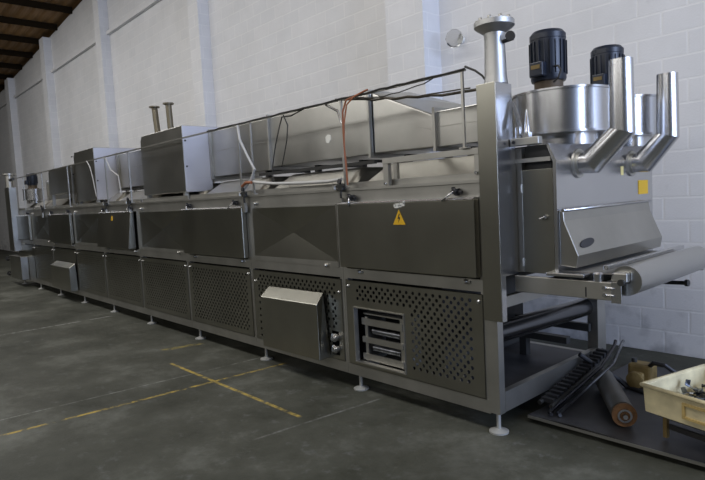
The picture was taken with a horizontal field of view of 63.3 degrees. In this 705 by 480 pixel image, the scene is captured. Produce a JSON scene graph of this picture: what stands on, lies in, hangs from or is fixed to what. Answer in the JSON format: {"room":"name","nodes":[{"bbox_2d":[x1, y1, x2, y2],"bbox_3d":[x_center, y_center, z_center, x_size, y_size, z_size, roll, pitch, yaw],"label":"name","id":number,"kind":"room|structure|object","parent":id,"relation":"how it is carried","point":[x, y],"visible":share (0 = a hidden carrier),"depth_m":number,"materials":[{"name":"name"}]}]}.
{"room":"processing plant","nodes":[
{"label":"processing plant","id":0,"kind":"room"},
{"bbox_2d":[0,0,81,91],"bbox_3d":[-11.721,-5.888,8.210,16.730,2.995,44.000,-7,6,-42],"label":"ceiling","id":1,"kind":"structure","parent":0,"point":[7,10],"depth_m":16.96,"materials":[{"name":"brown wood"}]},
{"bbox_2d":[0,249,704,479],"bbox_3d":[-11.332,1.522,8.781,16.750,0.100,44.000,-7,6,-42],"label":"floor","id":2,"kind":"structure","parent":0,"point":[88,391],"depth_m":4.09,"materials":[{"name":"concrete"}]},
{"bbox_2d":[6,200,51,283],"bbox_3d":[-6.646,0.018,12.831,1.652,1.800,1.989,-7,6,-42],"label":"module","id":3,"kind":"object","parent":2,"relation":"on","point":[23,265],"visible":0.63,"depth_m":12.05,"materials":[{"name":"silver metal"}]},
{"bbox_2d":[2,173,21,250],"bbox_3d":[-7.416,-0.604,12.482,0.260,1.671,0.701,-7,6,-42],"label":"end column","id":4,"kind":"structure","parent":3,"relation":"attached to","point":[10,190],"depth_m":12.32,"materials":[{"name":"silver metal"}]},
{"bbox_2d":[22,173,46,203],"bbox_3d":[-7.009,-1.140,12.635,0.504,0.653,0.504,-7,6,-42],"label":"motor","id":5,"kind":"object","parent":3,"relation":"on","point":[33,194],"visible":0.84,"depth_m":12.49,"materials":[{"name":"metal"}]},
{"bbox_2d":[46,181,76,199],"bbox_3d":[-5.777,-1.051,11.900,0.720,0.440,1.344,-7,6,-42],"label":"air duct","id":6,"kind":"object","parent":3,"relation":"on","point":[49,197],"visible":0.22,"depth_m":12.03,"materials":[{"name":"metal"}]},
{"bbox_2d":[30,198,71,288],"bbox_3d":[-5.475,0.049,11.632,1.532,1.800,1.358,-7,6,-42],"label":"module","id":7,"kind":"object","parent":2,"relation":"on","point":[44,254],"visible":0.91,"depth_m":11.17,"materials":[{"name":"silver metal"}]},
{"bbox_2d":[40,205,43,217],"bbox_3d":[-5.895,-0.545,10.858,0.050,0.242,0.147,-7,6,-42],"label":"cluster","id":8,"kind":"object","parent":7,"relation":"attached to","point":[41,207],"visible":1,"depth_m":10.83,"materials":[{"name":"metal"}]},
{"bbox_2d":[48,198,91,295],"bbox_3d":[-4.597,0.083,10.592,1.632,1.800,1.358,-7,6,-42],"label":"module","id":9,"kind":"object","parent":2,"relation":"on","point":[64,271],"visible":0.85,"depth_m":9.95,"materials":[{"name":"silver metal"}]},
{"bbox_2d":[48,156,128,205],"bbox_3d":[-4.881,-1.062,10.659,1.055,0.866,1.390,-7,6,-42],"label":"box","id":10,"kind":"object","parent":9,"relation":"on","point":[58,183],"visible":0.47,"depth_m":10.22,"materials":[{"name":"silver metal"}]},
{"bbox_2d":[72,192,129,302],"bbox_3d":[-3.645,0.108,9.620,1.532,1.800,1.358,-7,6,-42],"label":"module","id":11,"kind":"object","parent":2,"relation":"on","point":[93,274],"visible":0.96,"depth_m":9.11,"materials":[{"name":"silver metal"}]},
{"bbox_2d":[74,147,143,203],"bbox_3d":[-3.953,-1.048,9.637,1.055,0.898,0.990,-7,6,-42],"label":"box","id":12,"kind":"object","parent":11,"relation":"on","point":[85,189],"visible":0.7,"depth_m":9.10,"materials":[{"name":"silver metal"}]},
{"bbox_2d":[97,190,160,313],"bbox_3d":[-2.759,0.141,8.588,1.611,1.800,1.358,-7,6,-42],"label":"module","id":13,"kind":"object","parent":2,"relation":"on","point":[118,228],"visible":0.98,"depth_m":8.04,"materials":[{"name":"silver metal"}]},
{"bbox_2d":[102,199,107,212],"bbox_3d":[-3.607,-0.471,8.344,0.050,0.242,0.147,-7,6,-42],"label":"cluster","id":14,"kind":"object","parent":13,"relation":"attached to","point":[105,203],"visible":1,"depth_m":8.32,"materials":[{"name":"metal"}]},
{"bbox_2d":[125,197,130,211],"bbox_3d":[-3.016,-0.452,7.693,0.050,0.242,0.147,-7,6,-42],"label":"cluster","id":15,"kind":"object","parent":13,"relation":"attached to","point":[128,202],"visible":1,"depth_m":7.66,"materials":[{"name":"metal"}]},
{"bbox_2d":[116,150,143,189],"bbox_3d":[-2.892,-1.102,8.709,0.720,0.590,1.744,-7,6,-42],"label":"air duct","id":16,"kind":"object","parent":13,"relation":"on","point":[135,158],"visible":0.33,"depth_m":8.80,"materials":[{"name":"metal"}]},
{"bbox_2d":[136,183,220,327],"bbox_3d":[-1.815,0.167,7.608,1.532,1.800,1.358,-7,6,-42],"label":"module","id":17,"kind":"object","parent":2,"relation":"on","point":[160,218],"visible":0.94,"depth_m":7.09,"materials":[{"name":"silver metal"}]},
{"bbox_2d":[140,125,237,198],"bbox_3d":[-1.984,-0.965,7.475,1.055,0.858,1.220,-7,6,-42],"label":"box","id":18,"kind":"object","parent":17,"relation":"on","point":[182,165],"visible":0.67,"depth_m":6.88,"materials":[{"name":"silver metal"}]},
{"bbox_2d":[149,106,160,132],"bbox_3d":[-2.839,-1.634,8.296,0.148,0.599,0.197,-7,6,-42],"label":"pipe","id":19,"kind":"object","parent":18,"relation":"on","point":[155,115],"visible":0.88,"depth_m":8.25,"materials":[{"name":"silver metal"}]},
{"bbox_2d":[163,102,173,128],"bbox_3d":[-2.545,-1.616,7.973,0.148,0.575,0.150,-7,6,-42],"label":"pipe","id":20,"kind":"object","parent":18,"relation":"on","point":[168,105],"visible":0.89,"depth_m":7.92,"materials":[{"name":"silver metal"}]},
{"bbox_2d":[208,119,282,179],"bbox_3d":[-1.042,-1.047,6.675,0.720,0.600,1.224,-7,6,-42],"label":"air duct","id":21,"kind":"object","parent":18,"relation":"attached to","point":[223,144],"visible":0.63,"depth_m":6.51,"materials":[{"name":"metal"}]},
{"bbox_2d":[181,176,289,345],"bbox_3d":[-0.915,0.198,6.589,1.573,1.800,1.358,-7,6,-42],"label":"module","id":22,"kind":"object","parent":2,"relation":"on","point":[216,232],"visible":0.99,"depth_m":6.04,"materials":[{"name":"silver metal"}]},
{"bbox_2d":[237,187,247,211],"bbox_3d":[-1.065,-0.389,5.548,0.050,0.242,0.147,-7,6,-42],"label":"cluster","id":23,"kind":"object","parent":22,"relation":"attached to","point":[243,194],"visible":1,"depth_m":5.52,"materials":[{"name":"metal"}]},
{"bbox_2d":[265,171,310,176],"bbox_3d":[-0.706,-0.727,6.346,0.580,0.078,0.050,-7,6,-42],"label":"trestle","id":24,"kind":"object","parent":22,"relation":"on","point":[265,171],"visible":0.36,"depth_m":6.38,"materials":[{"name":"metal"}]},
{"bbox_2d":[247,167,382,372],"bbox_3d":[-0.022,0.230,5.563,1.632,1.800,1.358,-7,6,-42],"label":"module","id":25,"kind":"object","parent":2,"relation":"on","point":[300,312],"visible":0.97,"depth_m":4.97,"materials":[{"name":"silver metal"}]},
{"bbox_2d":[15,68,470,209],"bbox_3d":[-3.275,-0.856,7.998,0.040,0.694,11.895,-7,6,-42],"label":"rail","id":26,"kind":"object","parent":25,"relation":"on","point":[462,71],"visible":0.89,"depth_m":5.42,"materials":[{"name":"silver metal"}]},
{"bbox_2d":[86,161,96,195],"bbox_3d":[-3.974,-0.938,8.706,0.024,0.557,0.311,-7,6,-42],"label":"hose","id":27,"kind":"object","parent":26,"relation":"hanging from","point":[86,161],"visible":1,"depth_m":8.63,"materials":[{"name":"grey plastic"}]},
{"bbox_2d":[102,157,121,193],"bbox_3d":[-3.401,-0.915,8.077,0.026,0.550,0.609,-7,6,-42],"label":"hose","id":28,"kind":"object","parent":26,"relation":"hanging from","point":[102,157],"visible":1,"depth_m":7.95,"materials":[{"name":"grey plastic"}]},
{"bbox_2d":[236,125,255,189],"bbox_3d":[-1.015,-0.787,5.460,0.034,0.643,0.275,-7,6,-42],"label":"hose","id":29,"kind":"object","parent":26,"relation":"hanging from","point":[237,126],"visible":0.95,"depth_m":5.44,"materials":[{"name":"grey plastic"}]},
{"bbox_2d":[241,181,252,187],"bbox_3d":[-1.018,-0.534,5.482,0.038,0.062,0.177,-7,6,-42],"label":"hose","id":30,"kind":"object","parent":26,"relation":"attached to","point":[245,182],"visible":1,"depth_m":5.45,"materials":[{"name":"brown plastic"}]},
{"bbox_2d":[281,115,287,166],"bbox_3d":[-0.615,-0.878,5.088,0.036,0.444,0.193,-5,5,-28],"label":"loose cable","id":31,"kind":"object","parent":26,"relation":"hanging from","point":[283,115],"visible":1,"depth_m":5.04,"materials":[{"name":"rubber"}]},
{"bbox_2d":[272,109,303,181],"bbox_3d":[-0.575,-0.809,5.040,0.022,0.606,0.599,-6,5,-37],"label":"loose cable","id":32,"kind":"object","parent":26,"relation":"hanging from","point":[302,109],"visible":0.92,"depth_m":5.16,"materials":[{"name":"grey plastic"}]},
{"bbox_2d":[252,177,342,184],"bbox_3d":[-0.518,-0.512,4.970,0.047,0.088,1.304,-7,6,-42],"label":"hose","id":33,"kind":"object","parent":26,"relation":"hanging from","point":[341,178],"visible":1,"depth_m":4.88,"materials":[{"name":"grey plastic"}]},
{"bbox_2d":[207,68,464,131],"bbox_3d":[-0.413,-1.101,4.776,0.020,0.022,3.300,-7,6,-42],"label":"power cable","id":34,"kind":"object","parent":26,"relation":"attached to","point":[458,70],"visible":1,"depth_m":4.35,"materials":[{"name":"grey plastic"}]},
{"bbox_2d":[342,89,367,184],"bbox_3d":[0.023,-0.769,4.319,0.270,0.694,0.045,0,6,38],"label":"conduit","id":35,"kind":"object","parent":26,"relation":"attached to","point":[365,90],"visible":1,"depth_m":4.37,"materials":[{"name":"brown"}]},
{"bbox_2d":[355,78,432,98],"bbox_3d":[0.272,-1.041,4.015,0.016,0.051,0.752,-7,6,-42],"label":"loose cable","id":36,"kind":"object","parent":26,"relation":"hanging from","point":[431,78],"visible":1,"depth_m":3.98,"materials":[{"name":"grey plastic"}]},
{"bbox_2d":[336,87,475,100],"bbox_3d":[0.423,-1.041,4.067,1.449,0.143,0.144,1,6,45],"label":"cable bundle","id":37,"kind":"object","parent":26,"relation":"hanging from","point":[436,94],"visible":0.82,"depth_m":4.02,"materials":[{"name":"brown rubber"}]},
{"bbox_2d":[464,65,484,79],"bbox_3d":[0.759,-1.013,3.507,0.165,0.141,0.020,1,6,41],"label":"power cable","id":38,"kind":"object","parent":26,"relation":"hanging from","point":[465,66],"visible":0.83,"depth_m":3.51,"materials":[{"name":"grey plastic"}]},
{"bbox_2d":[259,160,376,175],"bbox_3d":[-0.394,-0.676,5.448,0.030,0.030,1.750,-7,6,-42],"label":"support rail","id":39,"kind":"object","parent":25,"relation":"on","point":[369,161],"visible":1,"depth_m":5.33,"materials":[{"name":"metal"}]},
{"bbox_2d":[315,165,358,171],"bbox_3d":[-0.134,-0.709,5.718,0.580,0.078,0.050,-7,6,-42],"label":"trestle","id":40,"kind":"object","parent":25,"relation":"on","point":[315,165],"visible":0.32,"depth_m":5.55,"materials":[{"name":"metal"}]},
{"bbox_2d":[359,160,402,166],"bbox_3d":[0.289,-0.695,5.252,0.580,0.078,0.050,-7,6,-42],"label":"trestle","id":41,"kind":"object","parent":25,"relation":"on","point":[378,161],"visible":0.29,"depth_m":5.07,"materials":[{"name":"metal"}]},
{"bbox_2d":[266,90,424,169],"bbox_3d":[-0.107,-1.032,5.645,0.720,0.570,1.526,-7,6,-42],"label":"air duct","id":42,"kind":"object","parent":41,"relation":"on","point":[306,147],"visible":0.59,"depth_m":5.38,"materials":[{"name":"metal"}]},
{"bbox_2d":[325,135,330,142],"bbox_3d":[-0.224,-0.933,5.288,0.006,0.080,0.075,-7,6,-42],"label":"foil patch","id":43,"kind":"object","parent":42,"relation":"attached to","point":[328,137],"visible":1,"depth_m":5.28,"materials":[{"name":"white"}]},
{"bbox_2d":[337,155,605,435],"bbox_3d":[0.946,0.258,4.543,1.573,1.800,1.451,-7,6,-42],"label":"module","id":44,"kind":"object","parent":2,"relation":"on","point":[418,236],"visible":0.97,"depth_m":4.04,"materials":[{"name":"silver metal"}]},
{"bbox_2d":[332,179,345,202],"bbox_3d":[-0.109,-0.358,4.498,0.050,0.242,0.147,-7,6,-42],"label":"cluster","id":45,"kind":"object","parent":44,"relation":"attached to","point":[340,187],"visible":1,"depth_m":4.47,"materials":[{"name":"metal"}]},
{"bbox_2d":[382,147,478,185],"bbox_3d":[0.555,-0.494,3.931,0.150,0.198,0.840,-7,6,-42],"label":"stand","id":46,"kind":"object","parent":44,"relation":"on","point":[387,176],"visible":0.71,"depth_m":3.92,"materials":[{"name":"silver metal"}]},
{"bbox_2d":[432,104,513,151],"bbox_3d":[1.086,-0.864,4.350,0.720,0.330,0.634,-7,6,-42],"label":"air duct","id":47,"kind":"object","parent":44,"relation":"on","point":[446,122],"visible":0.3,"depth_m":4.25,"materials":[{"name":"metal"}]},
{"bbox_2d":[474,13,518,322],"bbox_3d":[0.904,-0.418,3.497,0.240,1.820,0.264,-7,6,-42],"label":"end column","id":48,"kind":"structure","parent":44,"relation":"attached to","point":[496,156],"depth_m":3.44,"materials":[{"name":"silver metal"}]},
{"bbox_2d":[510,101,541,146],"bbox_3d":[1.004,-0.698,3.414,0.058,0.270,0.240,-7,6,-42],"label":"clamp","id":49,"kind":"object","parent":48,"relation":"attached to","point":[521,139],"visible":0.98,"depth_m":3.40,"materials":[{"name":"silver metal"}]},
{"bbox_2d":[519,331,569,354],"bbox_3d":[1.399,0.821,4.588,0.060,0.195,0.700,-7,6,-42],"label":"bar","id":50,"kind":"object","parent":44,"relation":"on","point":[524,341],"visible":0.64,"depth_m":4.48,"materials":[{"name":"metal"}]},
{"bbox_2d":[503,298,592,341],"bbox_3d":[1.388,0.567,4.138,1.373,0.180,0.140,-7,6,-42],"label":"roller","id":51,"kind":"object","parent":44,"relation":"attached to","point":[531,322],"visible":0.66,"depth_m":4.04,"materials":[{"name":"grey metal"}]},
{"bbox_2d":[515,245,704,303],"bbox_3d":[1.713,0.235,3.752,1.390,0.314,0.837,-7,6,-42],"label":"conveyor","id":52,"kind":"object","parent":44,"relation":"attached to","point":[632,274],"visible":0.98,"depth_m":3.29,"materials":[{"name":"silver metal"}]},
{"bbox_2d":[515,143,661,273],"bbox_3d":[1.641,-0.244,3.873,1.448,0.770,0.427,-7,6,-42],"label":"housing","id":53,"kind":"object","parent":52,"relation":"on","point":[566,221],"visible":0.97,"depth_m":3.49,"materials":[{"name":"metal"}]},
{"bbox_2d":[512,28,608,145],"bbox_3d":[1.343,-0.972,3.693,0.624,0.738,0.624,-7,6,-42],"label":"exhaust fan","id":54,"kind":"object","parent":53,"relation":"on","point":[578,114],"visible":0.84,"depth_m":3.50,"materials":[{"name":"metal"}]},
{"bbox_2d":[571,57,635,177],"bbox_3d":[1.474,-0.701,3.345,0.176,0.653,0.334,-7,6,-42],"label":"exhaust pipe","id":55,"kind":"object","parent":53,"relation":"attached to","point":[621,129],"visible":1,"depth_m":3.24,"materials":[{"name":"metal"}]},
{"bbox_2d":[559,200,661,267],"bbox_3d":[1.722,-0.066,3.739,1.300,0.344,0.111,-7,6,-42],"label":"hood","id":56,"kind":"object","parent":53,"relation":"attached to","point":[593,232],"depth_m":3.60,"materials":[{"name":"metal"}]},
{"bbox_2d":[590,44,655,147],"bbox_3d":[1.950,-1.042,4.196,0.624,0.738,0.624,-7,6,-42],"label":"exhaust fan","id":57,"kind":"object","parent":53,"relation":"on","point":[645,104],"visible":0.33,"depth_m":4.02,"materials":[{"name":"metal"}]},
{"bbox_2d":[626,72,679,175],"bbox_3d":[2.042,-0.773,3.876,0.176,0.658,0.309,-7,6,-42],"label":"exhaust pipe","id":58,"kind":"object","parent":53,"relation":"attached to","point":[646,159],"visible":1,"depth_m":3.78,"materials":[{"name":"metal"}]},
{"bbox_3d":[0.653,-0.683,4.852,0.580,0.078,0.050,-7,6,-42],"label":"trestle","id":59,"kind":"object","parent":44,"relation":"on","visible":0},
{"bbox_2d":[372,92,460,153],"bbox_3d":[0.570,-1.018,4.768,0.492,0.565,0.647,-7,6,-42],"label":"air duct","id":60,"kind":"object","parent":59,"relation":"on","point":[402,126],"visible":0.62,"depth_m":4.64,"materials":[{"name":"metal"}]},
{"bbox_2d":[528,363,704,466],"bbox_3d":[2.764,1.137,3.216,1.616,0.065,3.000,-7,6,-42],"label":"sheet","id":61,"kind":"object","parent":2,"relation":"on","point":[589,412],"visible":0.5,"depth_m":3.55,"materials":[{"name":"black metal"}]},
{"bbox_2d":[538,348,611,408],"bbox_3d":[1.628,0.980,4.132,0.926,0.206,0.122,-7,6,-42],"label":"guard","id":62,"kind":"object","parent":61,"relation":"on","point":[584,369],"visible":0.88,"depth_m":4.06,"materials":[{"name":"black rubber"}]},
{"bbox_2d":[547,339,616,415],"bbox_3d":[1.638,0.948,4.001,0.945,0.322,0.072,-6,6,-39],"label":"rod","id":63,"kind":"object","parent":61,"relation":"on","point":[550,412],"visible":1,"depth_m":3.94,"materials":[{"name":"grey metal"}]},
{"bbox_2d":[556,340,624,416],"bbox_3d":[1.676,0.943,3.966,0.914,0.333,0.066,-6,6,-38],"label":"rod","id":64,"kind":"object","parent":61,"relation":"on","point":[559,413],"visible":1,"depth_m":3.94,"materials":[{"name":"metal"}]},
{"bbox_2d":[578,352,643,394],"bbox_3d":[2.026,0.967,4.139,0.727,0.290,0.150,-1,5,27],"label":"hose","id":65,"kind":"object","parent":61,"relation":"on","point":[621,381],"visible":0.45,"depth_m":4.22,"materials":[{"name":"black rubber"}]},
{"bbox_2d":[593,368,637,426],"bbox_3d":[1.750,1.042,3.839,0.144,0.152,0.792,-2,4,15],"label":"roller","id":66,"kind":"object","parent":61,"relation":"on","point":[619,406],"visible":1,"depth_m":3.61,"materials":[{"name":"metal"}]},
{"bbox_2d":[626,357,676,387],"bbox_3d":[2.180,0.978,4.142,0.211,0.231,0.356,-7,6,-42],"label":"gearbox","id":67,"kind":"object","parent":61,"relation":"on","point":[639,371],"visible":0.81,"depth_m":4.16,"materials":[{"name":"metal"}]},
{"bbox_2d":[658,415,704,441],"bbox_3d":[2.184,1.074,3.120,0.510,0.144,0.760,-5,5,-27],"label":"tray stand","id":68,"kind":"object","parent":61,"relation":"on","point":[666,426],"visible":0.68,"depth_m":3.26,"materials":[{"name":"metal"}]},
{"bbox_2d":[640,364,704,430],"bbox_3d":[2.164,0.915,3.119,0.632,0.173,0.882,-5,5,-27],"label":"plastic tray","id":69,"kind":"object","parent":68,"relation":"on","point":[663,397],"visible":1,"depth_m":3.27,"materials":[{"name":"beige plastic"}]},
{"bbox_2d":[688,386,704,400],"bbox_3d":[2.160,0.958,3.130,0.508,0.064,0.767,-5,5,-27],"label":"metal swarf","id":70,"kind":"object","parent":69,"relation":"in","point":[700,391],"visible":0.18,"depth_m":3.46,"materials":[{"name":"metal"}]},
{"bbox_2d":[680,387,687,393],"bbox_3d":[1.939,0.896,3.385,0.080,0.046,0.043,-5,5,-29],"label":"clip","id":71,"kind":"object","parent":70,"relation":"on","point":[684,390],"visible":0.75,"depth_m":3.40,"materials":[{"name":"metal"}]},
{"bbox_2d":[685,379,697,389],"bbox_3d":[2.022,0.862,3.411,0.037,0.042,0.080,-3,4,-3],"label":"clip","id":72,"kind":"object","parent":70,"relation":"on","point":[687,382],"visible":1,"depth_m":3.44,"materials":[{"name":"metal"}]},
{"bbox_2d":[0,0,704,358],"bbox_3d":[-5.488,-3.613,13.946,0.300,8.744,44.000,-7,6,-42],"label":"wall","id":73,"kind":"structure","parent":0,"point":[270,57],"depth_m":8.06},
{"bbox_2d":[0,74,12,79],"bbox_3d":[-18.713,-5.307,15.794,16.449,0.165,0.070,-7,6,-42],"label":"beam","id":74,"kind":"structure","parent":73,"relation":"attached to","point":[2,76],"depth_m":21.11,"materials":[{"name":"brown wood"}]},
{"bbox_2d":[0,62,21,69],"bbox_3d":[-17.742,-5.373,14.714,16.449,0.165,0.070,-7,6,-42],"label":"beam","id":75,"kind":"structure","parent":73,"relation":"attached to","point":[2,65],"depth_m":19.96,"materials":[{"name":"brown wood"}]},
{"bbox_2d":[4,78,24,243],"bbox_3d":[-12.586,-2.716,21.510,0.220,6.537,0.500,-7,6,-42],"label":"pillar","id":76,"kind":"structure","parent":73,"relation":"attached to","point":[9,82],"depth_m":21.28,"materials":[{"name":"white paint"}]},
{"bbox_2d":[0,49,32,57],"bbox_3d":[-16.772,-5.439,13.634,16.449,0.165,0.070,-7,6,-42],"label":"beam","id":77,"kind":"structure","parent":73,"relation":"attached to","point":[2,51],"depth_m":18.79,"materials":[{"name":"brown wood"}]},
{"bbox_2d":[0,34,38,44],"bbox_3d":[-15.802,-5.505,12.554,16.449,0.165,0.070,-7,6,-42],"label":"beam","id":78,"kind":"structure","parent":73,"relation":"attached to","point":[14,38],"depth_m":17.57,"materials":[{"name":"brown wood"}]},
{"bbox_2d":[0,16,57,30],"bbox_3d":[-14.831,-5.571,11.474,16.449,0.165,0.070,-7,6,-42],"label":"beam","id":79,"kind":"structure","parent":73,"relation":"attached to","point":[9,20],"depth_m":16.44,"materials":[{"name":"brown wood"}]},
{"bbox_2d":[0,0,72,13],"bbox_3d":[-13.861,-5.637,10.395,16.449,0.165,0.070,-7,6,-42],"label":"beam","id":80,"kind":"structure","parent":73,"relation":"attached to","point":[28,3],"depth_m":15.35,"materials":[{"name":"brown wood"}]},
{"bbox_2d":[39,37,61,168],"bbox_3d":[-9.305,-2.773,17.881,0.220,6.864,0.420,-7,6,-42],"label":"pillar","id":81,"kind":"structure","parent":73,"relation":"attached to","point":[44,42],"depth_m":17.64,"materials":[{"name":"white paint"}]},
{"bbox_2d":[0,0,160,108],"bbox_3d":[-10.389,-5.209,18.859,0.080,0.080,22.070,-7,6,-42],"label":"trim","id":82,"kind":"structure","parent":73,"relation":"attached to","point":[150,3],"depth_m":14.90,"materials":[{"name":"grey metal"}]},
{"bbox_2d":[92,0,119,191],"bbox_3d":[-6.064,-2.829,14.297,0.220,7.188,0.360,-7,6,-42],"label":"pillar","id":83,"kind":"structure","parent":73,"relation":"attached to","point":[100,13],"depth_m":14.09,"materials":[{"name":"white paint"}]},
{"bbox_2d":[187,0,219,182],"bbox_3d":[-2.782,-2.888,10.668,0.220,7.519,0.380,-7,6,-42],"label":"pillar","id":84,"kind":"structure","parent":73,"relation":"attached to","point":[198,12],"depth_m":10.52,"materials":[{"name":"white paint"}]},
{"bbox_2d":[385,0,442,163],"bbox_3d":[0.690,-2.950,6.767,0.300,7.878,0.580,-7,6,-42],"label":"pillar","id":85,"kind":"structure","parent":73,"relation":"attached to","point":[412,26],"depth_m":6.66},
{"bbox_2d":[445,29,464,47],"bbox_3d":[1.149,-2.254,6.406,0.230,0.200,0.200,-7,6,-42],"label":"wall lamp","id":86,"kind":"object","parent":73,"relation":"attached to","point":[454,38],"visible":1,"depth_m":6.33,"materials":[{"name":"white plastic"}]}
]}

